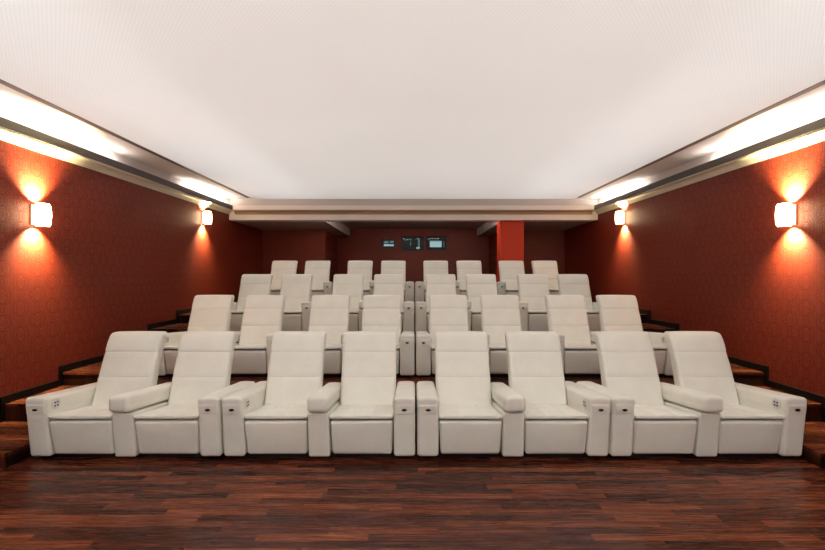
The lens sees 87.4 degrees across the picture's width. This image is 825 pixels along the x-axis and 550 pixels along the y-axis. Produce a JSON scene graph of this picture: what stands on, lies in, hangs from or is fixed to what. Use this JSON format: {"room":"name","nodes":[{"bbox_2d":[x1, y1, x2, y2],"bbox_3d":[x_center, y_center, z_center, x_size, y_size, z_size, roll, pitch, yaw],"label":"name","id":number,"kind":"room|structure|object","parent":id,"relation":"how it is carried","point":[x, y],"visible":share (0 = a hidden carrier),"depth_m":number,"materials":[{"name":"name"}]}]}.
{"room":"auditorium","nodes":[
{"label":"auditorium","id":0,"kind":"room"},
{"bbox_2d":[0,140,262,396],"bbox_3d":[-4.575,-0.026,5.040,0.150,3.753,15.680,0,0,0],"label":"wall","id":1,"kind":"structure","parent":0,"point":[115,254],"depth_m":5.98,"materials":[{"name":"red paper"}]},
{"bbox_2d":[30,202,51,226],"bbox_3d":[-4.405,-0.710,5.120,0.189,0.280,0.168,0,0,0],"label":"wall sconce","id":2,"kind":"object","parent":1,"relation":"attached to","point":[40,213],"visible":1,"depth_m":5.07,"materials":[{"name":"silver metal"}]},
{"bbox_2d":[0,105,228,203],"bbox_3d":[-4.497,-1.726,3.870,0.006,0.252,13.340,0,0,0],"label":"frieze","id":3,"kind":"object","parent":1,"relation":"attached to","point":[5,112],"visible":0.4,"depth_m":6.07,"materials":[{"name":"white paint"}]},
{"bbox_2d":[0,116,232,214],"bbox_3d":[-4.426,-1.575,3.942,0.147,0.199,13.185,0,0,0],"label":"crown molding","id":4,"kind":"structure","parent":1,"relation":"attached to","point":[12,132],"depth_m":5.95,"materials":[{"name":"beige"}]},
{"bbox_2d":[0,301,237,422],"bbox_3d":[-4.489,1.201,5.040,0.022,1.058,15.680,0,0,0],"label":"baseboard","id":5,"kind":"structure","parent":1,"relation":"attached to","point":[25,393],"depth_m":5.47,"materials":[{"name":"black wood"}]},
{"bbox_2d":[201,211,211,224],"bbox_3d":[-4.405,-1.220,9.220,0.189,0.280,0.168,0,0,0],"label":"wall sconce","id":6,"kind":"object","parent":1,"relation":"attached to","point":[206,216],"visible":1,"depth_m":9.17,"materials":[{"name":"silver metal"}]},
{"bbox_2d":[0,0,824,198],"bbox_3d":[0.000,-1.853,3.870,7.810,0.001,13.340,0,0,0],"label":"ceiling","id":7,"kind":"structure","parent":0,"point":[260,99],"depth_m":4.07,"materials":[{"name":"paint"}]},
{"bbox_2d":[0,424,824,549],"bbox_3d":[0.000,1.790,3.920,9.000,0.120,13.440,0,0,0],"label":"floor","id":8,"kind":"structure","parent":0,"point":[416,502],"depth_m":3.26,"materials":[{"name":"brown wood"}]},
{"bbox_2d":[0,421,31,467],"bbox_3d":[-4.077,1.665,4.300,0.845,0.130,0.880,0,0,0],"label":"step","id":9,"kind":"structure","parent":8,"relation":"on","point":[14,435],"depth_m":4.13,"materials":[{"name":"brown wood"}]},
{"bbox_2d":[5,386,77,420],"bbox_3d":[-4.077,1.573,5.130,0.845,0.315,0.780,0,0,0],"label":"step","id":10,"kind":"structure","parent":8,"relation":"on","point":[15,410],"depth_m":4.75,"materials":[{"name":"brown wood"}]},
{"bbox_2d":[63,361,102,385],"bbox_3d":[-4.077,1.488,5.970,0.845,0.485,0.900,0,0,0],"label":"step","id":11,"kind":"structure","parent":8,"relation":"on","point":[89,374],"depth_m":5.53,"materials":[{"name":"brown wood"}]},
{"bbox_2d":[26,331,254,456],"bbox_3d":[-2.684,1.183,4.420,1.786,1.094,1.010,0,0,0],"label":"recliner","id":12,"kind":"object","parent":8,"relation":"on","point":[124,413],"visible":0.91,"depth_m":4.10,"materials":[{"name":"white leather"}]},
{"bbox_2d":[51,398,59,408],"bbox_3d":[-3.376,1.215,4.078,0.011,0.100,0.100,0,0,0],"label":"switch plate","id":13,"kind":"object","parent":12,"relation":"attached to","point":[55,402],"depth_m":4.07,"materials":[{"name":"white plastic"}]},
{"bbox_2d":[48,404,114,418],"bbox_3d":[-3.081,1.375,4.262,0.586,0.170,0.580,0,0,0],"label":"seat cushion","id":14,"kind":"object","parent":12,"relation":"on","point":[69,411],"depth_m":4.07,"materials":[{"name":"white leather"}]},
{"bbox_2d":[134,404,198,418],"bbox_3d":[-2.287,1.375,4.262,0.586,0.170,0.580,0,0,0],"label":"seat cushion","id":15,"kind":"object","parent":12,"relation":"on","point":[159,411],"depth_m":4.07,"materials":[{"name":"white leather"}]},
{"bbox_2d":[151,323,188,332],"bbox_3d":[-4.077,1.325,7.805,0.845,0.810,0.890,0,0,0],"label":"step","id":16,"kind":"structure","parent":8,"relation":"on","point":[179,327],"depth_m":7.43,"materials":[{"name":"brown wood"}]},
{"bbox_2d":[179,313,190,322],"bbox_3d":[-4.077,1.245,10.565,0.845,0.970,4.630,0,0,0],"label":"step","id":17,"kind":"structure","parent":8,"relation":"on","point":[183,318],"depth_m":8.26,"materials":[{"name":"brown wood"}]},
{"bbox_2d":[222,331,414,456],"bbox_3d":[-0.878,1.183,4.420,1.786,1.094,1.010,0,0,0],"label":"recliner","id":18,"kind":"object","parent":8,"relation":"on","point":[291,413],"visible":1,"depth_m":4.12,"materials":[{"name":"white leather"}]},
{"bbox_2d":[245,398,249,408],"bbox_3d":[-1.569,1.215,4.078,0.011,0.100,0.100,0,0,0],"label":"switch plate","id":19,"kind":"object","parent":18,"relation":"attached to","point":[247,400],"depth_m":4.07,"materials":[{"name":"white plastic"}]},
{"bbox_2d":[244,404,308,419],"bbox_3d":[-1.275,1.375,4.262,0.586,0.170,0.580,0,0,0],"label":"seat cushion","id":20,"kind":"object","parent":18,"relation":"on","point":[255,411],"depth_m":4.07,"materials":[{"name":"white leather"}]},
{"bbox_2d":[330,404,393,420],"bbox_3d":[-0.481,1.375,4.262,0.586,0.170,0.580,0,0,0],"label":"seat cushion","id":21,"kind":"object","parent":18,"relation":"on","point":[339,412],"depth_m":4.07,"materials":[{"name":"white leather"}]},
{"bbox_2d":[414,296,414,328],"bbox_3d":[0.000,1.240,11.870,7.310,0.981,6.400,0,0,0],"label":"platform","id":22,"kind":"object","parent":8,"relation":"on","point":[414,296],"depth_m":8.68,"materials":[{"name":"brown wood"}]},
{"bbox_2d":[270,261,332,298],"bbox_3d":[-2.684,0.202,9.940,1.786,1.094,1.010,0,0,0],"label":"recliner","id":23,"kind":"object","parent":22,"relation":"on","point":[320,270],"visible":0.39,"depth_m":10.17,"materials":[{"name":"white leather"}]},
{"bbox_2d":[311,289,322,291],"bbox_3d":[-2.287,0.394,9.782,0.586,0.170,0.580,0,0,0],"label":"seat cushion","id":24,"kind":"object","parent":23,"relation":"on","point":[312,290],"depth_m":9.49,"materials":[{"name":"white leather"}]},
{"bbox_2d":[347,261,413,301],"bbox_3d":[-0.878,0.202,9.940,1.786,1.094,1.010,0,0,0],"label":"recliner","id":25,"kind":"object","parent":22,"relation":"on","point":[354,267],"visible":0.46,"depth_m":10.19,"materials":[{"name":"white leather"}]},
{"bbox_2d":[415,261,481,302],"bbox_3d":[0.928,0.202,9.940,1.786,1.094,1.010,0,0,0],"label":"recliner","id":26,"kind":"object","parent":22,"relation":"on","point":[430,267],"visible":0.46,"depth_m":10.18,"materials":[{"name":"white leather"}]},
{"bbox_2d":[497,221,523,281],"bbox_3d":[2.442,-0.296,10.920,0.553,2.091,0.560,0,0,0],"label":"pillar","id":27,"kind":"structure","parent":22,"relation":"on","point":[510,234],"depth_m":10.64,"materials":[{"name":"red paint"}]},
{"bbox_2d":[496,261,558,296],"bbox_3d":[2.734,0.202,9.940,1.786,1.094,1.010,0,0,0],"label":"recliner","id":28,"kind":"object","parent":22,"relation":"on","point":[508,270],"visible":0.38,"depth_m":10.17,"materials":[{"name":"white leather"}]},
{"bbox_2d":[506,289,517,291],"bbox_3d":[2.337,0.394,9.782,0.586,0.170,0.580,0,0,0],"label":"seat cushion","id":29,"kind":"object","parent":28,"relation":"on","point":[507,290],"depth_m":9.49,"materials":[{"name":"white leather"}]},
{"bbox_2d":[549,289,558,291],"bbox_3d":[3.131,0.394,9.782,0.586,0.170,0.580,0,0,0],"label":"seat cushion","id":30,"kind":"object","parent":28,"relation":"on","point":[550,290],"depth_m":9.49,"materials":[{"name":"white leather"}]},
{"bbox_2d":[414,329,415,363],"bbox_3d":[0.000,1.403,7.755,7.310,0.654,1.830,0,0,0],"label":"platform","id":31,"kind":"object","parent":8,"relation":"on","point":[414,329],"depth_m":6.85,"materials":[{"name":"brown wood"}]},
{"bbox_2d":[229,274,312,330],"bbox_3d":[-2.684,0.529,8.100,1.786,1.094,1.010,0,0,0],"label":"recliner","id":32,"kind":"object","parent":31,"relation":"on","point":[296,288],"visible":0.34,"depth_m":8.29,"materials":[{"name":"white leather"}]},
{"bbox_2d":[231,311,243,313],"bbox_3d":[-3.081,0.721,7.942,0.586,0.170,0.580,0,0,0],"label":"seat cushion","id":33,"kind":"object","parent":32,"relation":"on","point":[233,312],"depth_m":7.65,"materials":[{"name":"white leather"}]},
{"bbox_2d":[283,311,301,313],"bbox_3d":[-2.287,0.721,7.942,0.586,0.170,0.580,0,0,0],"label":"seat cushion","id":34,"kind":"object","parent":32,"relation":"on","point":[284,312],"depth_m":7.65,"materials":[{"name":"white leather"}]},
{"bbox_2d":[332,274,413,332],"bbox_3d":[-0.878,0.529,8.100,1.786,1.094,1.010,0,0,0],"label":"recliner","id":35,"kind":"object","parent":31,"relation":"on","point":[343,284],"visible":0.46,"depth_m":8.31,"materials":[{"name":"white leather"}]},
{"bbox_2d":[349,311,358,316],"bbox_3d":[-1.275,0.721,7.942,0.586,0.170,0.580,0,0,0],"label":"seat cushion","id":36,"kind":"object","parent":35,"relation":"on","point":[351,313],"depth_m":7.66,"materials":[{"name":"white leather"}]},
{"bbox_2d":[415,274,496,332],"bbox_3d":[0.928,0.529,8.100,1.786,1.094,1.010,0,0,0],"label":"recliner","id":37,"kind":"object","parent":31,"relation":"on","point":[477,285],"visible":0.48,"depth_m":8.31,"materials":[{"name":"white leather"}]},
{"bbox_2d":[471,311,480,314],"bbox_3d":[1.325,0.721,7.942,0.586,0.170,0.580,0,0,0],"label":"seat cushion","id":38,"kind":"object","parent":37,"relation":"on","point":[472,312],"depth_m":7.67,"materials":[{"name":"white leather"}]},
{"bbox_2d":[517,274,600,330],"bbox_3d":[2.734,0.529,8.100,1.786,1.094,1.010,0,0,0],"label":"recliner","id":39,"kind":"object","parent":31,"relation":"on","point":[532,288],"visible":0.39,"depth_m":8.29,"materials":[{"name":"white leather"}]},
{"bbox_2d":[528,311,546,313],"bbox_3d":[2.337,0.721,7.942,0.586,0.170,0.580,0,0,0],"label":"seat cushion","id":40,"kind":"object","parent":39,"relation":"on","point":[529,312],"depth_m":7.65,"materials":[{"name":"white leather"}]},
{"bbox_2d":[587,311,598,313],"bbox_3d":[3.131,0.721,7.942,0.586,0.170,0.580,0,0,0],"label":"seat cushion","id":41,"kind":"object","parent":39,"relation":"on","point":[588,312],"depth_m":7.65,"materials":[{"name":"white leather"}]},
{"bbox_2d":[157,364,674,423],"bbox_3d":[0.000,1.567,5.920,7.310,0.327,1.840,0,0,0],"label":"platform","id":42,"kind":"object","parent":8,"relation":"on","point":[415,378],"visible":0.11,"depth_m":5.80,"materials":[{"name":"brown wood"}]},
{"bbox_2d":[158,295,284,376],"bbox_3d":[-2.684,0.856,6.260,1.786,1.094,1.010,0,0,0],"label":"recliner","id":43,"kind":"object","parent":42,"relation":"on","point":[262,314],"visible":0.52,"depth_m":6.43,"materials":[{"name":"white leather"}]},
{"bbox_2d":[164,346,178,349],"bbox_3d":[-3.081,1.048,6.102,0.586,0.170,0.580,0,0,0],"label":"seat cushion","id":44,"kind":"object","parent":43,"relation":"on","point":[165,347],"depth_m":5.82,"materials":[{"name":"white leather"}]},
{"bbox_2d":[234,344,266,349],"bbox_3d":[-2.287,1.048,6.102,0.586,0.170,0.580,0,0,0],"label":"seat cushion","id":45,"kind":"object","parent":43,"relation":"on","point":[237,346],"depth_m":5.85,"materials":[{"name":"white leather"}]},
{"bbox_2d":[309,295,414,376],"bbox_3d":[-0.878,0.856,6.260,1.786,1.094,1.010,0,0,0],"label":"recliner","id":46,"kind":"object","parent":42,"relation":"on","point":[329,314],"visible":0.5,"depth_m":6.45,"materials":[{"name":"white leather"}]},
{"bbox_2d":[325,344,341,349],"bbox_3d":[-1.275,1.048,6.102,0.586,0.170,0.580,0,0,0],"label":"seat cushion","id":47,"kind":"object","parent":46,"relation":"on","point":[328,346],"depth_m":5.86,"materials":[{"name":"white leather"}]},
{"bbox_2d":[416,295,521,376],"bbox_3d":[0.928,0.856,6.260,1.786,1.094,1.010,0,0,0],"label":"recliner","id":48,"kind":"object","parent":42,"relation":"on","point":[500,314],"visible":0.52,"depth_m":6.45,"materials":[{"name":"white leather"}]},
{"bbox_2d":[489,344,505,349],"bbox_3d":[1.325,1.048,6.102,0.586,0.170,0.580,0,0,0],"label":"seat cushion","id":49,"kind":"object","parent":48,"relation":"on","point":[491,346],"depth_m":5.85,"materials":[{"name":"white leather"}]},
{"bbox_2d":[545,295,672,376],"bbox_3d":[2.734,0.856,6.260,1.786,1.094,1.010,0,0,0],"label":"recliner","id":50,"kind":"object","parent":42,"relation":"on","point":[567,316],"visible":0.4,"depth_m":6.43,"materials":[{"name":"white leather"}]},
{"bbox_2d":[564,344,596,349],"bbox_3d":[2.337,1.048,6.102,0.586,0.170,0.580,0,0,0],"label":"seat cushion","id":51,"kind":"object","parent":50,"relation":"on","point":[566,346],"depth_m":5.87,"materials":[{"name":"white leather"}]},
{"bbox_2d":[653,346,666,349],"bbox_3d":[3.131,1.048,6.102,0.586,0.170,0.580,0,0,0],"label":"seat cushion","id":52,"kind":"object","parent":50,"relation":"on","point":[654,347],"depth_m":5.82,"materials":[{"name":"white leather"}]},
{"bbox_2d":[417,331,610,456],"bbox_3d":[0.928,1.183,4.420,1.786,1.094,1.010,0,0,0],"label":"recliner","id":53,"kind":"object","parent":8,"relation":"on","point":[540,413],"visible":1,"depth_m":4.10,"materials":[{"name":"white leather"}]},
{"bbox_2d":[439,404,502,420],"bbox_3d":[0.531,1.375,4.262,0.586,0.170,0.580,0,0,0],"label":"seat cushion","id":54,"kind":"object","parent":53,"relation":"on","point":[447,412],"depth_m":4.07,"materials":[{"name":"white leather"}]},
{"bbox_2d":[523,404,588,418],"bbox_3d":[1.325,1.375,4.262,0.586,0.170,0.580,0,0,0],"label":"seat cushion","id":55,"kind":"object","parent":53,"relation":"on","point":[532,411],"depth_m":4.08,"materials":[{"name":"white leather"}]},
{"bbox_2d":[583,398,586,408],"bbox_3d":[1.619,1.215,4.078,0.011,0.100,0.100,0,0,0],"label":"switch plate","id":56,"kind":"object","parent":53,"relation":"attached to","point":[584,399],"depth_m":4.07,"materials":[{"name":"white plastic"}]},
{"bbox_2d":[640,314,647,322],"bbox_3d":[4.077,1.245,10.565,0.845,0.970,4.630,0,0,0],"label":"step","id":57,"kind":"structure","parent":8,"relation":"on","point":[644,318],"depth_m":8.26,"materials":[{"name":"brown wood"}]},
{"bbox_2d":[642,323,675,332],"bbox_3d":[4.077,1.325,7.805,0.845,0.810,0.890,0,0,0],"label":"step","id":58,"kind":"structure","parent":8,"relation":"on","point":[648,327],"depth_m":7.43,"materials":[{"name":"brown wood"}]},
{"bbox_2d":[576,331,806,456],"bbox_3d":[2.734,1.183,4.420,1.786,1.094,1.010,0,0,0],"label":"recliner","id":59,"kind":"object","parent":8,"relation":"on","point":[706,413],"visible":0.96,"depth_m":4.10,"materials":[{"name":"white leather"}]},
{"bbox_2d":[634,404,697,418],"bbox_3d":[2.337,1.375,4.262,0.586,0.170,0.580,0,0,0],"label":"seat cushion","id":60,"kind":"object","parent":59,"relation":"on","point":[641,411],"depth_m":4.07,"materials":[{"name":"white leather"}]},
{"bbox_2d":[717,404,784,418],"bbox_3d":[3.131,1.375,4.262,0.586,0.170,0.580,0,0,0],"label":"seat cushion","id":61,"kind":"object","parent":59,"relation":"on","point":[730,411],"depth_m":4.07,"materials":[{"name":"white leather"}]},
{"bbox_2d":[772,398,780,408],"bbox_3d":[3.425,1.215,4.078,0.011,0.100,0.100,0,0,0],"label":"switch plate","id":62,"kind":"object","parent":59,"relation":"attached to","point":[776,402],"depth_m":4.07,"materials":[{"name":"white plastic"}]},
{"bbox_2d":[730,363,763,385],"bbox_3d":[4.077,1.488,5.970,0.845,0.485,0.900,0,0,0],"label":"step","id":63,"kind":"structure","parent":8,"relation":"on","point":[743,375],"depth_m":5.53,"materials":[{"name":"brown wood"}]},
{"bbox_2d":[754,386,821,420],"bbox_3d":[4.077,1.573,5.130,0.845,0.315,0.780,0,0,0],"label":"step","id":64,"kind":"structure","parent":8,"relation":"on","point":[814,409],"depth_m":4.75,"materials":[{"name":"brown wood"}]},
{"bbox_2d":[797,421,824,467],"bbox_3d":[4.077,1.665,4.300,0.845,0.130,0.880,0,0,0],"label":"step","id":65,"kind":"structure","parent":8,"relation":"on","point":[813,448],"depth_m":4.10,"materials":[{"name":"brown wood"}]},
{"bbox_2d":[0,83,824,198],"bbox_3d":[0.000,-1.903,3.870,9.000,0.100,13.340,0,0,0],"label":"lighting","id":66,"kind":"structure","parent":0,"point":[12,99],"depth_m":5.74,"materials":[{"name":"white paint"}]},
{"bbox_2d":[0,79,249,197],"bbox_3d":[-3.945,-1.853,3.785,0.080,0.010,13.070,0,0,0],"label":"batten","id":67,"kind":"object","parent":66,"relation":"attached to","point":[3,82],"visible":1,"depth_m":5.41,"materials":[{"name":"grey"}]},
{"bbox_2d":[229,211,597,221],"bbox_3d":[0.000,-1.623,10.710,9.000,0.561,0.340,0,0,0],"label":"beam","id":68,"kind":"structure","parent":66,"relation":"attached to","point":[236,218],"depth_m":10.54,"materials":[{"name":"beige paint"}]},
{"bbox_2d":[233,205,593,214],"bbox_3d":[0.000,-1.574,10.466,8.700,0.198,0.147,0,0,0],"label":"crown molding","id":69,"kind":"structure","parent":68,"relation":"attached to","point":[238,209],"depth_m":10.39,"materials":[{"name":"beige paint"}]},
{"bbox_2d":[229,199,597,204],"bbox_3d":[0.000,-1.726,10.537,9.000,0.252,0.006,0,0,0],"label":"frieze","id":70,"kind":"object","parent":68,"relation":"attached to","point":[231,201],"visible":0.5,"depth_m":10.54,"materials":[{"name":"beige paint"}]},
{"bbox_2d":[577,80,824,197],"bbox_3d":[3.945,-1.853,3.785,0.080,0.010,13.070,0,0,0],"label":"batten","id":71,"kind":"object","parent":66,"relation":"attached to","point":[821,83],"visible":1,"depth_m":5.42,"materials":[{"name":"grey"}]},
{"bbox_2d":[263,229,563,295],"bbox_3d":[0.000,-0.061,14.050,9.300,3.583,2.340,0,0,0],"label":"wall","id":72,"kind":"structure","parent":0,"point":[301,246],"depth_m":15.07,"materials":[{"name":"red paint"}]},
{"bbox_2d":[382,239,395,247],"bbox_3d":[-0.860,-1.100,15.044,0.480,0.300,0.049,0,0,0],"label":"window","id":73,"kind":"structure","parent":72,"relation":"in","point":[386,243],"depth_m":15.04,"materials":[{"name":"black"}]},
{"bbox_2d":[401,236,423,249],"bbox_3d":[-0.030,-1.107,15.044,0.780,0.505,0.049,0,0,0],"label":"window","id":74,"kind":"structure","parent":72,"relation":"in","point":[407,242],"depth_m":15.04,"materials":[{"name":"black"}]},
{"bbox_2d":[426,236,445,249],"bbox_3d":[0.790,-1.115,15.044,0.700,0.490,0.049,0,0,0],"label":"window","id":75,"kind":"structure","parent":72,"relation":"in","point":[432,242],"depth_m":15.04,"materials":[{"name":"black"}]},
{"bbox_2d":[237,222,589,236],"bbox_3d":[0.000,-1.597,12.975,9.000,0.511,4.190,0,0,0],"label":"ceiling","id":76,"kind":"structure","parent":0,"point":[340,229],"depth_m":13.08,"materials":[{"name":"grey paint"}]},
{"bbox_2d":[564,140,824,395],"bbox_3d":[4.575,-0.026,5.040,0.150,3.753,15.680,0,0,0],"label":"wall","id":77,"kind":"structure","parent":0,"point":[710,254],"depth_m":6.02,"materials":[{"name":"red paper"}]},
{"bbox_2d":[615,211,625,224],"bbox_3d":[4.405,-1.220,9.220,0.189,0.280,0.168,0,0,0],"label":"wall sconce","id":78,"kind":"object","parent":77,"relation":"attached to","point":[620,216],"visible":1,"depth_m":9.17,"materials":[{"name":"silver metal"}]},
{"bbox_2d":[593,117,824,214],"bbox_3d":[4.426,-1.575,3.942,0.147,0.199,13.185,0,0,0],"label":"crown molding","id":79,"kind":"structure","parent":77,"relation":"attached to","point":[813,132],"depth_m":5.98,"materials":[{"name":"beige"}]},
{"bbox_2d":[598,106,824,203],"bbox_3d":[4.497,-1.726,3.870,0.006,0.252,13.340,0,0,0],"label":"frieze","id":80,"kind":"object","parent":77,"relation":"attached to","point":[819,113],"visible":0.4,"depth_m":6.08,"materials":[{"name":"white paint"}]},
{"bbox_2d":[639,309,824,421],"bbox_3d":[4.489,1.201,5.040,0.022,1.058,15.680,0,0,0],"label":"baseboard","id":81,"kind":"structure","parent":77,"relation":"attached to","point":[808,395],"depth_m":5.48,"materials":[{"name":"black wood"}]},
{"bbox_2d":[775,202,796,226],"bbox_3d":[4.405,-0.710,5.120,0.189,0.280,0.168,0,0,0],"label":"wall sconce","id":82,"kind":"object","parent":77,"relation":"attached to","point":[785,213],"visible":1,"depth_m":5.07,"materials":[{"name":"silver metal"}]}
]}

